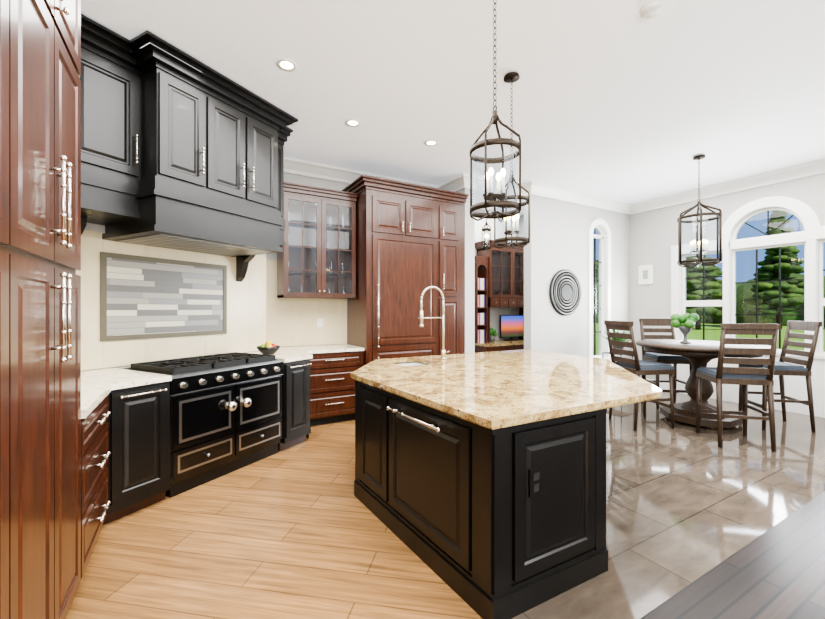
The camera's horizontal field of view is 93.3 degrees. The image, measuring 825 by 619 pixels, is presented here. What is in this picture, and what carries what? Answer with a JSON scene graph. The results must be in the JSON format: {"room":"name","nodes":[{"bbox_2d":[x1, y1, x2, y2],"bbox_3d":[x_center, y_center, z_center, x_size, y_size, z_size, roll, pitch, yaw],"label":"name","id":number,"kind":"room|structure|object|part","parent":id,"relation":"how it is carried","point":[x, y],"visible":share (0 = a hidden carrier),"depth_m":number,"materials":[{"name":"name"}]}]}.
{"room":"kitchen","nodes":[
{"label":"kitchen","id":0,"kind":"room"},
{"bbox_2d":[76,223,291,370],"bbox_3d":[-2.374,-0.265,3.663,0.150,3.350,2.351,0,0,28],"label":"wall","id":1,"kind":"structure","parent":0,"point":[94,227],"depth_m":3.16,"materials":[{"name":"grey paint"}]},
{"bbox_2d":[79,14,297,281],"bbox_3d":[-1.950,-1.119,3.374,0.854,1.618,2.062,0,0,28],"label":"range hood","id":2,"kind":"object","parent":1,"relation":"attached to","point":[182,150],"visible":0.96,"depth_m":3.01,"materials":[{"name":"black wood"}]},
{"bbox_2d":[266,173,348,346],"bbox_3d":[-0.683,-0.265,5.545,3.038,3.350,0.452,0,0,-30],"label":"wall","id":3,"kind":"structure","parent":0,"point":[311,181],"depth_m":5.23,"materials":[{"name":"grey paint"}]},
{"bbox_2d":[277,182,357,298],"bbox_3d":[-1.265,-0.835,5.039,1.012,1.370,0.436,0,0,-30],"label":"upper cabinet","id":4,"kind":"object","parent":3,"relation":"attached to","point":[320,233],"visible":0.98,"depth_m":5.11,"materials":[{"name":"brown wood"}]},
{"bbox_2d":[284,157,435,187],"bbox_3d":[-0.702,-1.860,5.547,2.708,0.160,0.130,0,0,-30],"label":"crown molding","id":5,"kind":"structure","parent":3,"relation":"attached to","point":[349,176],"depth_m":5.28,"materials":[{"name":"white wood"}]},
{"bbox_2d":[66,392,824,618],"bbox_3d":[1.895,1.410,2.838,8.880,0.001,8.020,0,0,-30],"label":"floor","id":6,"kind":"structure","parent":0,"point":[299,531],"depth_m":2.44,"materials":[{"name":"brown wood"}]},
{"bbox_2d":[0,0,19,618],"bbox_3d":[-1.210,-0.081,0.583,0.632,2.982,0.860,0,0,-30],"label":"tall cabinet","id":7,"kind":"object","parent":6,"relation":"on","point":[9,9],"depth_m":1.12,"materials":[{"name":"brown wood"}]},
{"bbox_2d":[20,0,83,618],"bbox_3d":[-1.640,-0.081,1.328,0.632,2.982,0.860,0,0,-30],"label":"tall cabinet","id":8,"kind":"object","parent":6,"relation":"on","point":[55,453],"depth_m":1.44,"materials":[{"name":"brown wood"}]},
{"bbox_2d":[84,394,110,570],"bbox_3d":[-2.047,0.968,2.033,0.632,0.885,0.760,0,0,-30],"label":"base cabinet","id":9,"kind":"object","parent":6,"relation":"on","point":[96,426],"depth_m":2.15,"materials":[{"name":"brown wood"}]},
{"bbox_2d":[81,368,125,418],"bbox_3d":[-2.260,0.504,2.431,0.660,0.038,1.659,0,0,-30],"label":"countertop","id":10,"kind":"structure","parent":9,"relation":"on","point":[98,386],"depth_m":2.49,"materials":[{"name":"white stone"}]},
{"bbox_2d":[107,387,170,522],"bbox_3d":[-1.872,0.978,2.689,0.316,0.864,0.208,0,0,-30],"label":"base cabinet","id":11,"kind":"object","parent":6,"relation":"on","point":[139,447],"depth_m":2.67,"materials":[{"name":"black wood"}]},
{"bbox_2d":[113,369,171,388],"bbox_3d":[-2.028,0.504,3.001,0.311,0.038,0.904,0,0,-30],"label":"countertop","id":12,"kind":"structure","parent":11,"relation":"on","point":[129,378],"depth_m":2.77,"materials":[{"name":"white stone"}]},
{"bbox_2d":[115,352,282,497],"bbox_3d":[-1.842,0.929,3.522,0.897,0.962,1.084,0,0,28],"label":"range","id":13,"kind":"object","parent":6,"relation":"on","point":[225,413],"visible":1,"depth_m":3.25,"materials":[{"name":"black metal"}]},
{"bbox_2d":[253,350,312,438],"bbox_3d":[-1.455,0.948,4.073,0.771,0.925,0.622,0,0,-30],"label":"countertop","id":14,"kind":"structure","parent":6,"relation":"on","point":[287,356],"depth_m":4.11,"materials":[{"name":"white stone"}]},
{"bbox_2d":[256,340,279,354],"bbox_3d":[-1.561,0.409,4.222,0.250,0.149,0.250,0,0,-30],"label":"fruit bowl","id":15,"kind":"object","parent":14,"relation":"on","point":[268,347],"visible":1,"depth_m":4.16,"materials":[{"name":"black ceramic"}]},
{"bbox_2d":[278,359,309,451],"bbox_3d":[-1.539,0.968,4.193,0.740,0.884,0.877,0,0,-30],"label":"base cabinet","id":16,"kind":"object","parent":6,"relation":"on","point":[280,445],"depth_m":3.87,"materials":[{"name":"black wood"}]},
{"bbox_2d":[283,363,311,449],"bbox_3d":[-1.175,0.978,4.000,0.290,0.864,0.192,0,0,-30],"label":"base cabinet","id":17,"kind":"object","parent":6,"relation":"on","point":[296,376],"depth_m":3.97,"materials":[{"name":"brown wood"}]},
{"bbox_2d":[310,351,361,425],"bbox_3d":[-1.113,0.967,5.023,0.795,0.885,0.614,0,0,-30],"label":"base cabinet","id":18,"kind":"object","parent":6,"relation":"on","point":[332,388],"depth_m":4.76,"materials":[{"name":"brown wood"}]},
{"bbox_2d":[245,344,364,353],"bbox_3d":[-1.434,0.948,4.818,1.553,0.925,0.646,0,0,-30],"label":"countertop","id":19,"kind":"structure","parent":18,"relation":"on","point":[314,349],"depth_m":4.84,"materials":[{"name":"white stone"}]},
{"bbox_2d":[292,274,346,345],"bbox_3d":[-1.401,-0.075,5.211,1.104,1.110,0.012,0,0,-30],"label":"wall","id":20,"kind":"structure","parent":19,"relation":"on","point":[315,321],"depth_m":5.28,"materials":[{"name":"beige paint"}]},
{"bbox_2d":[346,176,437,366],"bbox_3d":[-0.279,-0.120,5.459,1.075,3.060,0.694,0,0,-30],"label":"tall cabinet","id":21,"kind":"object","parent":6,"relation":"on","point":[410,243],"depth_m":5.12,"materials":[{"name":"brown wood"}]},
{"bbox_2d":[438,191,465,354],"bbox_3d":[0.392,-0.120,5.846,0.475,3.060,0.694,0,0,-30],"label":"tall cabinet","id":22,"kind":"object","parent":6,"relation":"on","point":[451,205],"depth_m":5.54,"materials":[{"name":"brown wood"}]},
{"bbox_2d":[351,377,607,618],"bbox_3d":[0.668,0.969,3.120,2.139,0.882,2.148,0,0,-30],"label":"kitchen island","id":23,"kind":"object","parent":6,"relation":"on","point":[480,484],"depth_m":1.95,"materials":[{"name":"wood"}]},
{"bbox_2d":[350,349,661,436],"bbox_3d":[0.824,0.506,3.202,2.485,0.042,2.208,0,0,-30],"label":"island countertop","id":24,"kind":"structure","parent":23,"relation":"on","point":[493,392],"depth_m":2.49,"materials":[{"name":"beige stone"}]},
{"bbox_2d":[394,361,425,364],"bbox_3d":[-0.014,0.613,3.594,0.400,0.195,0.471,0,0,-30],"label":"sink","id":25,"kind":"object","parent":24,"relation":"in","point":[395,362],"depth_m":3.81,"materials":[{"name":"white ceramic"}]},
{"bbox_2d":[419,286,449,359],"bbox_3d":[0.210,0.129,3.707,0.313,0.710,0.134,0,0,-30],"label":"faucet","id":26,"kind":"object","parent":24,"relation":"on","point":[443,351],"visible":1,"depth_m":3.76,"materials":[{"name":"silver metal"}]},
{"bbox_2d":[475,239,523,352],"bbox_3d":[1.771,0.070,7.396,1.424,2.680,0.669,0,0,-30],"label":"hutch","id":27,"kind":"object","parent":6,"relation":"on","point":[499,277],"visible":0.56,"depth_m":7.37,"materials":[{"name":"brown wood"}]},
{"bbox_2d":[602,330,632,358],"bbox_3d":[3.296,0.843,6.229,0.438,1.135,0.454,0,0,-30],"label":"plant stand","id":28,"kind":"object","parent":6,"relation":"on","point":[618,339],"visible":0.19,"depth_m":6.15,"materials":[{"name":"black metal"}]},
{"bbox_2d":[604,320,674,430],"bbox_3d":[2.781,0.776,4.799,0.589,1.272,0.500,0,0,-8],"label":"dining chair","id":29,"kind":"object","parent":6,"relation":"on","point":[638,367],"visible":0.77,"depth_m":4.62,"materials":[{"name":"brown wood"}]},
{"bbox_2d":[639,318,691,408],"bbox_3d":[3.733,0.776,5.752,0.500,1.272,0.589,0,0,8],"label":"dining chair","id":30,"kind":"object","parent":6,"relation":"on","point":[674,360],"visible":0.62,"depth_m":5.91,"materials":[{"name":"brown wood"}]},
{"bbox_2d":[636,339,770,429],"bbox_3d":[3.616,0.920,4.917,1.400,0.980,1.400,0,0,-30],"label":"dining table","id":31,"kind":"object","parent":6,"relation":"on","point":[699,353],"visible":0.81,"depth_m":4.77,"materials":[{"name":"brown wood"}]},
{"bbox_2d":[670,313,698,343],"bbox_3d":[3.476,0.235,4.970,0.260,0.387,0.285,0,0,-30],"label":"fruit bowl","id":32,"kind":"object","parent":31,"relation":"on","point":[685,323],"visible":1,"depth_m":4.91,"materials":[{"name":"green food"}]},
{"bbox_2d":[696,323,780,451],"bbox_3d":[3.422,0.776,4.137,0.500,1.272,0.589,0,0,14],"label":"dining chair","id":33,"kind":"object","parent":6,"relation":"on","point":[719,375],"visible":1,"depth_m":3.94,"materials":[{"name":"brown wood"}]},
{"bbox_2d":[738,321,821,432],"bbox_3d":[4.441,0.776,4.741,0.589,1.272,0.500,0,0,12],"label":"dining chair","id":34,"kind":"object","parent":6,"relation":"on","point":[781,369],"visible":0.9,"depth_m":4.58,"materials":[{"name":"brown wood"}]},
{"bbox_2d":[81,0,824,215],"bbox_3d":[1.735,-2.000,3.115,8.880,0.120,8.660,0,0,-30],"label":"ceiling","id":35,"kind":"structure","parent":0,"point":[622,100],"depth_m":3.30,"materials":[{"name":"white paint"}]},
{"bbox_2d":[276,59,296,71],"bbox_3d":[-0.996,-1.936,3.085,0.156,0.008,0.156,0,0,-30],"label":"recessed light","id":36,"kind":"object","parent":35,"relation":"in","point":[286,65],"visible":1,"depth_m":3.08,"materials":[{"name":"white"}]},
{"bbox_2d":[345,119,359,126],"bbox_3d":[-0.619,-1.936,4.042,0.156,0.008,0.156,0,0,-30],"label":"recessed light","id":37,"kind":"object","parent":35,"relation":"in","point":[352,122],"visible":1,"depth_m":4.05,"materials":[{"name":"white"}]},
{"bbox_2d":[424,140,437,145],"bbox_3d":[0.217,-1.936,4.525,0.156,0.008,0.156,0,0,-30],"label":"recessed light","id":38,"kind":"object","parent":35,"relation":"in","point":[431,142],"visible":0.98,"depth_m":4.52,"materials":[{"name":"white"}]},
{"bbox_2d":[482,194,490,250],"bbox_3d":[1.242,-1.466,6.548,0.148,0.949,0.148,0,0,-30],"label":"pendant light","id":39,"kind":"object","parent":35,"relation":"hanging from","point":[485,241],"visible":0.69,"depth_m":6.52,"materials":[{"name":"brown metal"}]},
{"bbox_2d":[470,0,520,221],"bbox_3d":[0.464,-1.225,2.196,0.282,1.430,0.282,0,0,-30],"label":"pendant light","id":40,"kind":"object","parent":35,"relation":"hanging from","point":[491,198],"visible":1,"depth_m":2.16,"materials":[{"name":"brown metal"}]},
{"bbox_2d":[494,72,529,248],"bbox_3d":[0.819,-1.225,3.221,0.282,1.430,0.282,0,0,-30],"label":"pendant light","id":41,"kind":"object","parent":35,"relation":"hanging from","point":[511,77],"visible":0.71,"depth_m":3.19,"materials":[{"name":"brown metal"}]},
{"bbox_2d":[640,0,662,18],"bbox_3d":[1.534,-1.923,2.502,0.130,0.035,0.130,0,0,-30],"label":"smoke detector","id":42,"kind":"object","parent":35,"relation":"attached to","point":[650,9],"visible":0.96,"depth_m":2.48,"materials":[{"name":"white plastic"}]},
{"bbox_2d":[677,155,721,266],"bbox_3d":[3.616,-1.244,4.917,0.458,1.393,0.489,0,0,-30],"label":"dining pendant light","id":43,"kind":"object","parent":35,"relation":"hanging from","point":[698,252],"visible":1,"depth_m":4.90,"materials":[{"name":"brown metal"}]},
{"bbox_2d":[457,188,474,352],"bbox_3d":[0.521,-0.265,6.317,0.180,3.350,1.300,0,0,-30],"label":"wall","id":44,"kind":"structure","parent":0,"point":[469,284],"depth_m":5.75,"materials":[{"name":"grey paint"}]},
{"bbox_2d":[436,173,469,191],"bbox_3d":[0.623,-1.860,5.864,0.135,0.160,0.645,0,0,-30],"label":"crown molding","id":45,"kind":"structure","parent":44,"relation":"attached to","point":[462,181],"depth_m":5.76,"materials":[{"name":"white wood"}]},
{"bbox_2d":[472,175,483,189],"bbox_3d":[0.928,-1.860,5.746,0.275,0.160,0.135,0,0,-30],"label":"crown molding","id":46,"kind":"structure","parent":44,"relation":"attached to","point":[474,187],"depth_m":5.73,"materials":[{"name":"white"}]},
{"bbox_2d":[475,209,519,339],"bbox_3d":[1.211,-0.265,7.552,2.550,3.350,0.150,0,0,-30],"label":"wall","id":47,"kind":"structure","parent":0,"point":[496,313],"depth_m":7.73,"materials":[{"name":"grey paint"}]},
{"bbox_2d":[520,215,523,241],"bbox_3d":[2.640,-0.265,7.477,0.150,3.350,1.410,0,0,-30],"label":"wall","id":48,"kind":"structure","parent":0,"point":[521,218],"depth_m":8.02,"materials":[{"name":"grey paint"}]},
{"bbox_2d":[524,194,629,357],"bbox_3d":[2.999,-0.265,6.755,2.750,3.350,0.200,0,0,-30],"label":"wall","id":49,"kind":"structure","parent":0,"point":[559,229],"depth_m":6.38,"materials":[{"name":"grey paint"}]},
{"bbox_3d":[2.522,-0.280,6.391,0.756,0.756,0.048,0,0,-30],"label":"round mirror","id":50,"kind":"part","parent":49,"relation":"part of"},
{"bbox_2d":[524,181,631,213],"bbox_3d":[2.883,-1.860,6.570,2.595,0.160,0.125,0,0,-30],"label":"crown molding","id":51,"kind":"structure","parent":49,"relation":"attached to","point":[534,188],"depth_m":6.44,"materials":[{"name":"white"}]},
{"bbox_2d":[588,218,610,360],"bbox_3d":[3.271,-0.320,6.914,0.660,2.560,0.195,0,0,-30],"label":"window","id":52,"kind":"structure","parent":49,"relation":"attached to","point":[601,227],"depth_m":6.96,"materials":[{"name":"white wood"}]},
{"bbox_2d":[630,173,824,379],"bbox_3d":[5.738,-0.265,4.612,0.150,3.350,6.650,0,0,-30],"label":"wall","id":53,"kind":"structure","parent":0,"point":[653,236],"depth_m":6.76,"materials":[{"name":"grey paint"}]},
{"bbox_2d":[639,265,652,283],"bbox_3d":[4.223,-0.630,7.051,0.030,0.340,0.250,0,0,-30],"label":"picture frame","id":54,"kind":"object","parent":53,"relation":"attached to","point":[645,274],"visible":0.93,"depth_m":7.03,"materials":[{"name":"white"}]},
{"bbox_2d":[648,379,668,389],"bbox_3d":[4.273,1.330,6.982,0.018,0.160,0.740,0,0,-30],"label":"baseboard","id":55,"kind":"structure","parent":53,"relation":"attached to","point":[665,386],"depth_m":6.76,"materials":[{"name":"white"}]},
{"bbox_2d":[628,158,824,214],"bbox_3d":[5.661,-1.860,4.481,0.115,0.160,6.500,0,0,-30],"label":"crown molding","id":56,"kind":"structure","parent":53,"relation":"attached to","point":[816,167],"depth_m":5.83,"materials":[{"name":"white"}]},
{"bbox_2d":[671,196,824,417],"bbox_3d":[5.123,-0.100,5.617,0.210,3.020,2.586,0,0,-30],"label":"window","id":57,"kind":"structure","parent":53,"relation":"in","point":[811,237],"depth_m":5.56,"materials":[{"name":"white wood"}]},
{"bbox_2d":[640,491,824,618],"bbox_3d":[2.835,1.410,3.750,6.340,0.001,8.660,0,0,-30],"label":"floor","id":58,"kind":"structure","parent":0,"point":[776,571],"depth_m":2.02,"materials":[{"name":"wood"}]},
{"label":"outside","id":59,"kind":"structure","parent":0,"visible":0},
{"bbox_2d":[593,323,824,354],"bbox_3d":[9.151,1.710,34.151,130.000,0.100,130.000,0,0,-30],"label":"ground","id":60,"kind":"structure","parent":59,"point":[712,333],"depth_m":24.87,"materials":[{"name":"green plant"}]},
{"bbox_2d":[593,260,598,281],"bbox_3d":[27.005,-2.816,57.372,4.454,8.951,4.768,0,0,-30],"label":"tree","id":61,"kind":"object","parent":60,"relation":"on","point":[597,272],"depth_m":56.64,"materials":[{"name":"green plant"}]},
{"bbox_2d":[686,255,722,329],"bbox_3d":[23.855,-3.289,32.515,4.347,9.898,4.502,0,0,-30],"label":"tree","id":62,"kind":"object","parent":60,"relation":"on","point":[698,290],"depth_m":31.28,"materials":[{"name":"green plant"}]},
{"bbox_2d":[593,273,824,326],"bbox_3d":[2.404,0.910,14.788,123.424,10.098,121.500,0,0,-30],"label":"tree","id":63,"kind":"object","parent":60,"relation":"on","point":[766,319],"depth_m":41.74,"materials":[{"name":"green plant"}]},
{"bbox_2d":[744,210,803,328],"bbox_3d":[30.620,-3.557,32.627,4.182,10.433,3.969,0,0,-30],"label":"tree","id":64,"kind":"object","parent":60,"relation":"on","point":[791,286],"depth_m":31.92,"materials":[{"name":"green plant"}]},
{"bbox_2d":[790,255,803,273],"bbox_3d":[41.459,-3.305,43.685,4.881,9.929,5.004,0,0,-30],"label":"tree","id":65,"kind":"object","parent":60,"relation":"on","point":[799,272],"depth_m":42.51,"materials":[{"name":"green plant"}]}
]}

